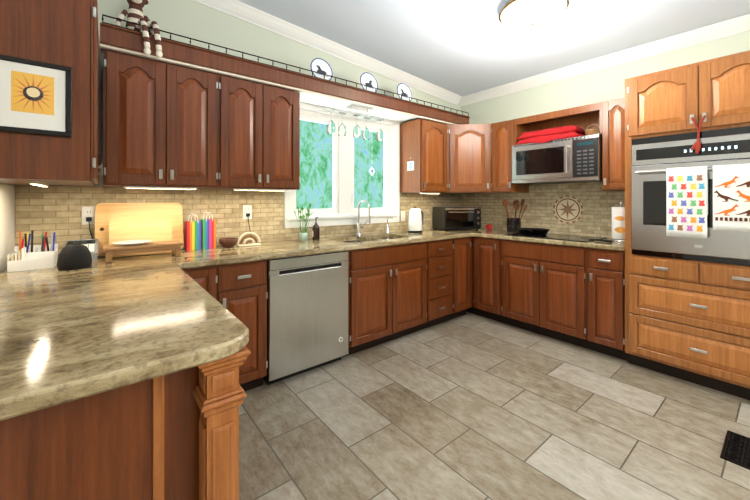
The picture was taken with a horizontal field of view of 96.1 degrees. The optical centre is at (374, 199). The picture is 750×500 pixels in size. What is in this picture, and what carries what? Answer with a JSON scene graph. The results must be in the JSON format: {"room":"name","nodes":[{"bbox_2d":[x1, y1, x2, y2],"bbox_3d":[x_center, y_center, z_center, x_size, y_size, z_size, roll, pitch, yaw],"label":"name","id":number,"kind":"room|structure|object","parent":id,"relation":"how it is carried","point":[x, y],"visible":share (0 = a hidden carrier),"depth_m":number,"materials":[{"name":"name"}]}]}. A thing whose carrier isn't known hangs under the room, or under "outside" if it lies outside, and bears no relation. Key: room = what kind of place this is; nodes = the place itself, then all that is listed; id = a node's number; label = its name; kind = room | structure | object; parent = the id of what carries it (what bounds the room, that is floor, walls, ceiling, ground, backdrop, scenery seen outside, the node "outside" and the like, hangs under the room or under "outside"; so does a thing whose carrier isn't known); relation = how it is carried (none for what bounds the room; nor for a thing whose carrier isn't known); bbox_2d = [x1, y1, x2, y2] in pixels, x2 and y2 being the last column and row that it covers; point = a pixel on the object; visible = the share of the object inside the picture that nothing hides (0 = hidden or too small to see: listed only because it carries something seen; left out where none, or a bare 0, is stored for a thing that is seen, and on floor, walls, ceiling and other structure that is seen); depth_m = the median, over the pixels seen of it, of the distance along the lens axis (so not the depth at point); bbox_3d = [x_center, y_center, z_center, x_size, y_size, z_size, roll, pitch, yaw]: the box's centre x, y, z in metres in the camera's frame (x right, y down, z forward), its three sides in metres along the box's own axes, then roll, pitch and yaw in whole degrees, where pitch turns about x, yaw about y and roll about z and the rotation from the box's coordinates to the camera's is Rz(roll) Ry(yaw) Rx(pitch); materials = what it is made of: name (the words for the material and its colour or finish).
{"room":"kitchen","nodes":[
{"label":"kitchen","id":0,"kind":"room"},
{"bbox_2d":[0,183,14,272],"bbox_3d":[-0.166,-0.293,-0.544,0.140,3.150,6.340,0,0,-39],"label":"wall","id":1,"kind":"structure","parent":0,"point":[7,218],"depth_m":1.79,"materials":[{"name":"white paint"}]},
{"bbox_2d":[0,0,102,186],"bbox_3d":[-1.668,-0.508,1.750,0.396,0.850,0.879,0,0,-39],"label":"upper cabinet","id":2,"kind":"object","parent":1,"relation":"attached to","point":[61,32],"visible":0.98,"depth_m":1.45,"materials":[{"name":"brown wood"}]},
{"bbox_2d":[0,54,71,137],"bbox_3d":[-1.401,-0.418,1.382,0.235,0.300,0.022,0,0,-39],"label":"framed art","id":3,"kind":"object","parent":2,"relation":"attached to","point":[35,97],"visible":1,"depth_m":1.38,"materials":[{"name":"black"}]},
{"bbox_2d":[15,0,459,248],"bbox_3d":[-0.510,-0.284,3.340,4.480,3.150,0.140,0,0,-39],"label":"wall","id":4,"kind":"structure","parent":0,"point":[193,20],"depth_m":2.74,"materials":[{"name":"white paint"}]},
{"bbox_2d":[103,50,299,189],"bbox_3d":[-1.189,-0.479,2.469,1.250,0.795,0.361,0,0,-39],"label":"upper cabinet","id":5,"kind":"object","parent":4,"relation":"attached to","point":[167,125],"visible":1,"depth_m":2.25,"materials":[{"name":"brown wood"}]},
{"bbox_2d":[116,0,162,57],"bbox_3d":[-1.463,-1.112,2.087,0.227,0.492,0.267,0,0,-39],"label":"doll","id":6,"kind":"object","parent":5,"relation":"on","point":[134,13],"visible":0.9,"depth_m":2.08,"materials":[{"name":"brown fabric"}]},
{"bbox_2d":[28,181,439,193],"bbox_3d":[-0.409,-0.073,2.704,3.280,0.014,0.422,0,0,-39],"label":"light strips","id":7,"kind":"object","parent":5,"relation":"attached to","point":[37,183],"visible":1,"depth_m":2.20,"materials":[{"name":"white plastic"}]},
{"bbox_2d":[15,186,460,254],"bbox_3d":[-0.466,0.144,3.276,4.186,0.442,0.008,0,0,-39],"label":"backsplash","id":8,"kind":"structure","parent":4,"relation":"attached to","point":[40,210],"depth_m":2.56,"materials":[{"name":"beige tile"}]},
{"bbox_2d":[82,206,95,238],"bbox_3d":[-1.827,0.147,2.153,0.063,0.204,0.030,0,0,-39],"label":"outlet plates","id":9,"kind":"object","parent":8,"relation":"attached to","point":[88,215],"depth_m":2.15,"materials":[{"name":"white plastic"}]},
{"bbox_2d":[243,205,251,234],"bbox_3d":[-1.055,0.169,2.776,0.065,0.240,0.030,0,0,-39],"label":"outlet plates","id":10,"kind":"object","parent":8,"relation":"attached to","point":[247,209],"depth_m":2.78,"materials":[{"name":"white plastic"}]},
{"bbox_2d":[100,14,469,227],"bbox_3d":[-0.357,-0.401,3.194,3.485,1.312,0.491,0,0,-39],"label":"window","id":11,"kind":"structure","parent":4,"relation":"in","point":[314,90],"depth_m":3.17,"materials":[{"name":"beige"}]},
{"bbox_2d":[322,105,385,122],"bbox_3d":[-0.192,-0.851,3.264,0.700,0.084,0.220,0,0,-39],"label":"glass rack","id":12,"kind":"object","parent":11,"relation":"attached to","point":[359,108],"visible":0.96,"depth_m":3.29,"materials":[{"name":"silver metal"}]},
{"bbox_2d":[327,109,334,133],"bbox_3d":[-0.399,-0.706,3.059,0.080,0.205,0.079,0,0,-39],"label":"wine glass","id":13,"kind":"object","parent":12,"relation":"hanging from","point":[330,127],"visible":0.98,"depth_m":3.03,"materials":[{"name":"clear glass"}]},
{"bbox_2d":[338,113,345,135],"bbox_3d":[-0.311,-0.706,3.181,0.080,0.205,0.079,0,0,-39],"label":"wine glass","id":14,"kind":"object","parent":12,"relation":"hanging from","point":[341,129],"visible":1,"depth_m":3.15,"materials":[{"name":"clear glass"}]},
{"bbox_2d":[353,115,360,136],"bbox_3d":[-0.173,-0.705,3.241,0.080,0.205,0.079,0,0,-39],"label":"wine glass","id":15,"kind":"object","parent":12,"relation":"hanging from","point":[357,131],"visible":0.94,"depth_m":3.21,"materials":[{"name":"clear glass"}]},
{"bbox_2d":[362,118,369,139],"bbox_3d":[-0.085,-0.705,3.363,0.080,0.205,0.079,0,0,-39],"label":"wine glass","id":16,"kind":"object","parent":12,"relation":"hanging from","point":[366,134],"visible":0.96,"depth_m":3.34,"materials":[{"name":"clear glass"}]},
{"bbox_2d":[376,119,383,140],"bbox_3d":[0.053,-0.705,3.423,0.080,0.205,0.079,0,0,-39],"label":"wine glass","id":17,"kind":"object","parent":12,"relation":"hanging from","point":[380,135],"visible":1,"depth_m":3.40,"materials":[{"name":"clear glass"}]},
{"bbox_2d":[192,0,461,104],"bbox_3d":[-0.472,-1.474,3.232,4.121,0.388,0.078,0,0,-39],"label":"crown molding","id":18,"kind":"structure","parent":4,"relation":"attached to","point":[254,16],"depth_m":3.19,"materials":[{"name":"white"}]},
{"bbox_2d":[400,119,491,193],"bbox_3d":[0.940,-0.475,3.982,1.133,0.795,0.678,0,0,-39],"label":"upper cabinet","id":19,"kind":"object","parent":4,"relation":"attached to","point":[452,159],"visible":0.98,"depth_m":3.86,"materials":[{"name":"brown wood"}]},
{"bbox_2d":[407,158,413,170],"bbox_3d":[0.396,-0.392,3.744,0.009,0.138,0.100,0,0,-39],"label":"decor","id":20,"kind":"object","parent":19,"relation":"attached to","point":[410,165],"visible":1,"depth_m":3.74,"materials":[{"name":"white paper"}]},
{"bbox_2d":[310,58,332,79],"bbox_3d":[-0.460,-1.118,2.913,0.216,0.213,0.042,0,0,-39],"label":"decorative plate","id":21,"kind":"object","parent":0,"point":[319,65],"visible":0.81,"depth_m":2.92,"materials":[{"name":"white ceramic"}]},
{"bbox_2d":[360,72,377,91],"bbox_3d":[-0.055,-1.118,3.239,0.216,0.213,0.042,0,0,-39],"label":"decorative plate","id":22,"kind":"object","parent":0,"point":[367,79],"visible":0.83,"depth_m":3.25,"materials":[{"name":"white ceramic"}]},
{"bbox_2d":[397,83,411,100],"bbox_3d":[0.311,-1.117,3.534,0.216,0.213,0.042,0,0,-39],"label":"decorative plate","id":23,"kind":"object","parent":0,"point":[403,89],"visible":0.88,"depth_m":3.54,"materials":[{"name":"white ceramic"}]},
{"bbox_2d":[237,0,749,95],"bbox_3d":[1.480,-1.567,0.875,4.480,0.394,6.480,0,0,-39],"label":"ceiling","id":24,"kind":"structure","parent":0,"point":[462,47],"depth_m":2.92,"materials":[{"name":"white paint"}]},
{"bbox_2d":[499,0,568,30],"bbox_3d":[1.189,-1.369,2.542,0.480,0.128,0.480,0,0,-39],"label":"flush-mount ceiling light","id":25,"kind":"object","parent":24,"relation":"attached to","point":[522,15],"visible":1,"depth_m":2.46,"materials":[{"name":"white glass"}]},
{"bbox_2d":[239,312,749,499],"bbox_3d":[1.480,1.335,0.869,4.480,0.100,6.480,0,0,-39],"label":"floor","id":26,"kind":"structure","parent":0,"point":[469,406],"depth_m":1.91,"materials":[{"name":"tile"}]},
{"bbox_2d":[0,372,175,497],"bbox_3d":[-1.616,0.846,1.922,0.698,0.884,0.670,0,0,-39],"label":"peninsula base panel","id":27,"kind":"object","parent":26,"relation":"on","point":[42,445],"depth_m":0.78,"materials":[{"name":"brown wood"}]},
{"bbox_2d":[0,260,248,420],"bbox_3d":[-0.980,0.381,1.176,0.750,0.039,1.282,0,0,-39],"label":"countertop","id":28,"kind":"structure","parent":27,"relation":"on","point":[100,325],"depth_m":0.92,"materials":[{"name":"stone"}]},
{"bbox_2d":[182,264,229,310],"bbox_3d":[-1.235,0.846,2.255,0.309,0.884,0.632,0,0,-39],"label":"base cabinet","id":29,"kind":"object","parent":26,"relation":"on","point":[215,280],"depth_m":2.07,"materials":[{"name":"brown wood"}]},
{"bbox_2d":[230,260,267,390],"bbox_3d":[-1.061,0.847,2.395,0.372,0.884,0.632,0,0,-39],"label":"base cabinet","id":30,"kind":"object","parent":26,"relation":"on","point":[248,280],"depth_m":2.21,"materials":[{"name":"brown wood"}]},
{"bbox_2d":[263,251,348,384],"bbox_3d":[-0.649,0.849,2.704,0.646,0.882,0.608,0,0,-39],"label":"dishwasher","id":31,"kind":"object","parent":26,"relation":"on","point":[308,313],"visible":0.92,"depth_m":2.44,"materials":[{"name":"silver metal"}]},
{"bbox_2d":[342,249,357,356],"bbox_3d":[-0.656,0.847,2.723,0.806,0.884,0.632,0,0,-39],"label":"base cabinet","id":32,"kind":"object","parent":26,"relation":"on","point":[353,254],"depth_m":2.71,"materials":[{"name":"brown wood"}]},
{"bbox_2d":[0,228,483,279],"bbox_3d":[-0.244,0.385,3.008,4.196,0.039,0.706,0,0,-39],"label":"countertop","id":33,"kind":"structure","parent":32,"relation":"on","point":[221,255],"depth_m":2.40,"materials":[{"name":"stone"}]},
{"bbox_2d":[7,230,57,271],"bbox_3d":[-1.817,0.264,1.797,0.170,0.194,0.180,0,0,-39],"label":"pen holder","id":34,"kind":"object","parent":33,"relation":"on","point":[27,256],"visible":0.98,"depth_m":1.78,"materials":[{"name":"white plastic"}]},
{"bbox_2d":[57,243,91,269],"bbox_3d":[-1.584,0.296,1.779,0.140,0.130,0.139,0,0,-39],"label":"speaker","id":35,"kind":"object","parent":33,"relation":"on","point":[75,256],"visible":1,"depth_m":1.74},
{"bbox_2d":[65,239,97,260],"bbox_3d":[-1.752,0.304,2.010,0.150,0.115,0.170,0,0,-39],"label":"toaster","id":36,"kind":"object","parent":33,"relation":"on","point":[91,245],"visible":0.35,"depth_m":2.03,"materials":[{"name":"grey metal"}]},
{"bbox_2d":[95,203,183,256],"bbox_3d":[-1.585,0.193,2.290,0.490,0.339,0.102,0,0,-39],"label":"cutting board","id":37,"kind":"object","parent":33,"relation":"on","point":[105,213],"visible":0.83,"depth_m":2.27,"materials":[{"name":"brown wood"}]},
{"bbox_2d":[109,217,171,256],"bbox_3d":[-1.530,0.243,2.214,0.340,0.239,0.071,0,0,-39],"label":"cutting board","id":38,"kind":"object","parent":33,"relation":"on","point":[156,229],"visible":0.81,"depth_m":2.21,"materials":[{"name":"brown wood"}]},
{"bbox_2d":[103,240,182,262],"bbox_3d":[-1.438,0.320,2.099,0.400,0.085,0.175,0,0,-39],"label":"stand","id":39,"kind":"object","parent":33,"relation":"on","point":[173,246],"visible":0.92,"depth_m":2.04,"materials":[{"name":"brown wood"}]},
{"bbox_2d":[112,240,151,245],"bbox_3d":[-1.486,0.267,2.064,0.200,0.018,0.200,0,0,-39],"label":"plate","id":40,"kind":"object","parent":39,"relation":"on","point":[132,242],"visible":1,"depth_m":2.08,"materials":[{"name":"white ceramic"}]},
{"bbox_2d":[185,212,215,250],"bbox_3d":[-1.280,0.227,2.474,0.185,0.272,0.105,0,0,-39],"label":"gift bags","id":41,"kind":"object","parent":33,"relation":"on","point":[200,234],"visible":1,"depth_m":2.44,"materials":[{"name":"multicoloured paper"}]},
{"bbox_2d":[219,237,238,247],"bbox_3d":[-1.107,0.329,2.549,0.140,0.068,0.140,0,0,-39],"label":"bowl","id":42,"kind":"object","parent":33,"relation":"on","point":[230,242],"visible":0.98,"depth_m":2.50,"materials":[{"name":"brown wood"}]},
{"bbox_2d":[237,232,260,246],"bbox_3d":[-0.993,0.309,2.654,0.186,0.109,0.060,0,0,-39],"label":"ornament","id":43,"kind":"object","parent":33,"relation":"on","point":[247,244],"visible":0.96,"depth_m":2.64,"materials":[{"name":"beige"}]},
{"bbox_2d":[294,203,311,240],"bbox_3d":[-0.633,0.196,2.980,0.156,0.337,0.100,0,0,-39],"label":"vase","id":44,"kind":"object","parent":33,"relation":"on","point":[303,233],"visible":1,"depth_m":2.96,"materials":[{"name":"clear glass"}]},
{"bbox_2d":[312,217,319,239],"bbox_3d":[-0.531,0.261,3.038,0.067,0.207,0.068,0,0,-39],"label":"soap bottle","id":45,"kind":"object","parent":33,"relation":"on","point":[315,232],"visible":1,"depth_m":3.01,"materials":[{"name":"brown glass"}]},
{"bbox_2d":[356,199,370,235],"bbox_3d":[-0.088,0.182,3.392,0.134,0.366,0.216,0,0,-39],"label":"gooseneck faucet","id":46,"kind":"object","parent":33,"relation":"on","point":[358,231],"visible":1,"depth_m":3.41,"materials":[{"name":"silver metal"}]},
{"bbox_2d":[343,238,395,242],"bbox_3d":[-0.037,0.495,3.213,0.804,0.178,0.414,0,0,-39],"label":"undermount sink","id":47,"kind":"object","parent":33,"relation":"in","point":[354,241],"visible":0.02,"depth_m":3.33,"materials":[{"name":"metal"}]},
{"bbox_2d":[386,217,391,232],"bbox_3d":[0.153,0.276,3.639,0.044,0.178,0.097,0,0,-39],"label":"soap dispenser","id":48,"kind":"object","parent":33,"relation":"on","point":[387,228],"visible":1,"depth_m":3.65,"materials":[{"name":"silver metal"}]},
{"bbox_2d":[401,211,404,220],"bbox_3d":[0.312,0.190,3.878,0.047,0.105,0.030,0,0,-39],"label":"outlet plates","id":49,"kind":"object","parent":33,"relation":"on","point":[402,212],"depth_m":3.90,"materials":[{"name":"white plastic"}]},
{"bbox_2d":[408,207,423,232],"bbox_3d":[0.458,0.223,3.722,0.218,0.286,0.160,0,0,-39],"label":"electric kettle","id":50,"kind":"object","parent":33,"relation":"on","point":[415,223],"visible":1,"depth_m":3.65,"materials":[{"name":"white plastic"}]},
{"bbox_2d":[433,207,480,230],"bbox_3d":[0.992,0.229,4.083,0.470,0.275,0.382,0,0,-15],"label":"toaster oven","id":51,"kind":"object","parent":33,"relation":"on","point":[451,218],"visible":1,"depth_m":3.93,"materials":[{"name":"black metal"}]},
{"bbox_2d":[486,224,491,229],"bbox_3d":[1.393,0.329,4.116,0.080,0.074,0.079,0,0,-39],"label":"apple","id":52,"kind":"object","parent":33,"relation":"on","point":[488,226],"visible":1,"depth_m":4.09,"materials":[{"name":"red food"}]},
{"bbox_2d":[358,237,429,351],"bbox_3d":[-0.040,0.849,3.219,0.941,0.884,0.632,0,0,-39],"label":"base cabinet","id":53,"kind":"object","parent":26,"relation":"on","point":[397,291],"depth_m":2.98,"materials":[{"name":"brown wood"}]},
{"bbox_2d":[430,238,457,326],"bbox_3d":[0.465,0.849,3.627,0.538,0.884,0.632,0,0,-39],"label":"base cabinet","id":54,"kind":"object","parent":26,"relation":"on","point":[443,253],"depth_m":3.42,"materials":[{"name":"brown wood"}]},
{"bbox_2d":[458,237,471,316],"bbox_3d":[0.747,0.850,3.854,0.371,0.884,0.632,0,0,-39],"label":"base cabinet","id":55,"kind":"object","parent":26,"relation":"on","point":[465,243],"depth_m":3.63,"materials":[{"name":"brown wood"}]},
{"bbox_2d":[466,237,489,318],"bbox_3d":[1.230,0.850,4.019,0.632,0.884,0.981,0,0,-39],"label":"base cabinet","id":56,"kind":"object","parent":26,"relation":"on","point":[480,245],"depth_m":3.64,"materials":[{"name":"brown wood"}]},
{"bbox_2d":[490,238,573,343],"bbox_3d":[1.772,0.849,3.346,0.632,0.884,0.933,0,0,-39],"label":"base cabinet","id":57,"kind":"object","parent":26,"relation":"on","point":[532,283],"depth_m":3.19,"materials":[{"name":"brown wood"}]},
{"bbox_2d":[476,228,624,250],"bbox_3d":[1.752,0.385,3.335,0.678,0.039,1.350,0,0,-39],"label":"countertop","id":58,"kind":"structure","parent":57,"relation":"on","point":[493,233],"depth_m":3.06,"materials":[{"name":"stone"}]},
{"bbox_2d":[502,199,526,232],"bbox_3d":[1.550,0.180,3.784,0.286,0.372,0.306,0,0,-39],"label":"utensil crock","id":59,"kind":"object","parent":58,"relation":"on","point":[513,224],"visible":0.96,"depth_m":3.72,"materials":[{"name":"black ceramic"}]},
{"bbox_2d":[505,233,606,241],"bbox_3d":[1.768,0.361,3.333,0.490,0.007,0.760,0,0,-39],"label":"glass cooktop","id":60,"kind":"object","parent":58,"relation":"in","point":[564,237],"visible":0.81,"depth_m":3.26,"materials":[{"name":"black glass"}]},
{"bbox_2d":[517,228,549,234],"bbox_3d":[1.565,0.314,3.419,0.479,0.086,0.310,0,0,-39],"label":"frying pan","id":61,"kind":"object","parent":60,"relation":"on","point":[533,231],"visible":1,"depth_m":3.37,"materials":[{"name":"black metal"}]},
{"bbox_2d":[582,238,611,242],"bbox_3d":[1.933,0.352,2.955,0.143,0.021,0.283,0,0,-39],"label":"spatula","id":62,"kind":"object","parent":58,"relation":"on","point":[603,240],"visible":0.94,"depth_m":2.88,"materials":[{"name":"black plastic"}]},
{"bbox_2d":[610,201,624,241],"bbox_3d":[2.166,0.190,2.967,0.160,0.348,0.160,0,0,-39],"label":"paper towel holder","id":63,"kind":"object","parent":58,"relation":"on","point":[618,224],"visible":0.79,"depth_m":2.92,"materials":[{"name":"white paper"}]},
{"bbox_2d":[574,246,627,360],"bbox_3d":[2.085,0.848,2.958,0.632,0.884,0.342,0,0,-39],"label":"base cabinet","id":64,"kind":"object","parent":26,"relation":"on","point":[574,295],"depth_m":2.76,"materials":[{"name":"brown wood"}]},
{"bbox_2d":[625,50,749,399],"bbox_3d":[2.439,0.176,2.481,0.681,2.225,0.840,0,0,-39],"label":"tall cabinet","id":65,"kind":"object","parent":26,"relation":"on","point":[687,320],"visible":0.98,"depth_m":2.32,"materials":[{"name":"brown wood"}]},
{"bbox_2d":[666,166,707,238],"bbox_3d":[2.117,0.018,2.288,0.044,0.476,0.205,0,0,-39],"label":"towel","id":66,"kind":"object","parent":65,"relation":"attached to","point":[686,201],"visible":1,"depth_m":2.27,"materials":[{"name":"white fabric"}]},
{"bbox_2d":[631,126,749,265],"bbox_3d":[2.400,-0.021,2.449,0.667,0.876,0.746,0,0,-39],"label":"wall oven","id":67,"kind":"object","parent":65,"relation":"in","point":[653,159],"visible":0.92,"depth_m":2.36,"materials":[{"name":"silver metal"}]},
{"bbox_2d":[713,164,749,231],"bbox_3d":[2.263,-0.010,2.107,0.044,0.420,0.211,0,0,-39],"label":"towel","id":68,"kind":"object","parent":67,"relation":"hanging from","point":[731,197],"visible":1,"depth_m":2.11,"materials":[{"name":"white fabric"}]},
{"bbox_2d":[690,115,705,153],"bbox_3d":[2.166,-0.433,2.259,0.023,0.252,0.077,0,0,-39],"label":"garland","id":69,"kind":"object","parent":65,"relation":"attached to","point":[696,146],"visible":0.96,"depth_m":2.25,"materials":[{"name":"red"}]},
{"bbox_2d":[720,430,749,469],"bbox_3d":[1.884,1.284,1.722,0.310,0.007,0.140,0,0,-39],"label":"floor vent","id":70,"kind":"object","parent":26,"relation":"in","point":[736,449],"visible":1,"depth_m":1.73,"materials":[{"name":"black metal"}]},
{"bbox_2d":[460,31,749,237],"bbox_3d":[3.213,-0.287,2.180,0.140,3.150,6.340,0,0,-39],"label":"wall","id":71,"kind":"structure","parent":0,"point":[603,85],"depth_m":3.38,"materials":[{"name":"white paint"}]},
{"bbox_2d":[491,121,506,192],"bbox_3d":[1.547,-0.476,3.859,0.341,0.794,0.270,0,0,-39],"label":"upper cabinet","id":72,"kind":"object","parent":71,"relation":"attached to","point":[499,129],"depth_m":3.78,"materials":[{"name":"brown wood"}]},
{"bbox_2d":[461,182,624,237],"bbox_3d":[1.798,0.094,3.807,0.014,0.544,2.026,0,0,-39],"label":"backsplash","id":73,"kind":"structure","parent":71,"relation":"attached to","point":[584,209],"depth_m":3.60,"materials":[{"name":"beige tile"}]},
{"bbox_2d":[507,103,598,192],"bbox_3d":[1.889,-0.477,3.435,0.341,0.794,0.944,0,0,-39],"label":"upper cabinet","id":74,"kind":"object","parent":71,"relation":"attached to","point":[584,116],"depth_m":3.59,"materials":[{"name":"brown wood"}]},
{"bbox_2d":[512,134,601,184],"bbox_3d":[1.847,-0.376,3.398,0.432,0.410,0.818,0,0,-39],"label":"over-the-range microwave","id":75,"kind":"object","parent":74,"relation":"attached to","point":[571,160],"visible":1,"depth_m":3.23,"materials":[{"name":"silver metal"}]},
{"bbox_2d":[514,125,584,144],"bbox_3d":[1.800,-0.641,3.454,0.341,0.150,0.615,0,0,-39],"label":"towel","id":76,"kind":"object","parent":75,"relation":"on","point":[546,135],"visible":0.75,"depth_m":3.32,"materials":[{"name":"red fabric"}]},
{"bbox_2d":[585,124,599,134],"bbox_3d":[2.070,-0.651,3.199,0.140,0.134,0.139,0,0,-39],"label":"wicker basket","id":77,"kind":"object","parent":75,"relation":"on","point":[591,131],"visible":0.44,"depth_m":3.16,"materials":[{"name":"brown wicker"}]},
{"bbox_2d":[459,14,749,105],"bbox_3d":[3.083,-1.327,2.168,0.078,0.100,6.200,0,0,-39],"label":"crown molding","id":78,"kind":"structure","parent":71,"relation":"attached to","point":[732,26],"depth_m":3.11,"materials":[{"name":"white"}]},
{"bbox_2d":[599,97,624,190],"bbox_3d":[2.226,-0.477,3.016,0.341,0.794,0.244,0,0,-39],"label":"upper cabinet","id":79,"kind":"object","parent":71,"relation":"attached to","point":[608,117],"depth_m":2.94,"materials":[{"name":"brown wood"}]},
{"label":"outside","id":80,"kind":"structure","parent":0,"visible":0},
{"bbox_2d":[296,120,382,208],"bbox_3d":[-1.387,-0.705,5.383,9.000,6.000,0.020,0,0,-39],"label":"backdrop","id":81,"kind":"structure","parent":80,"point":[371,155],"depth_m":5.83,"materials":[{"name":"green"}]}
]}

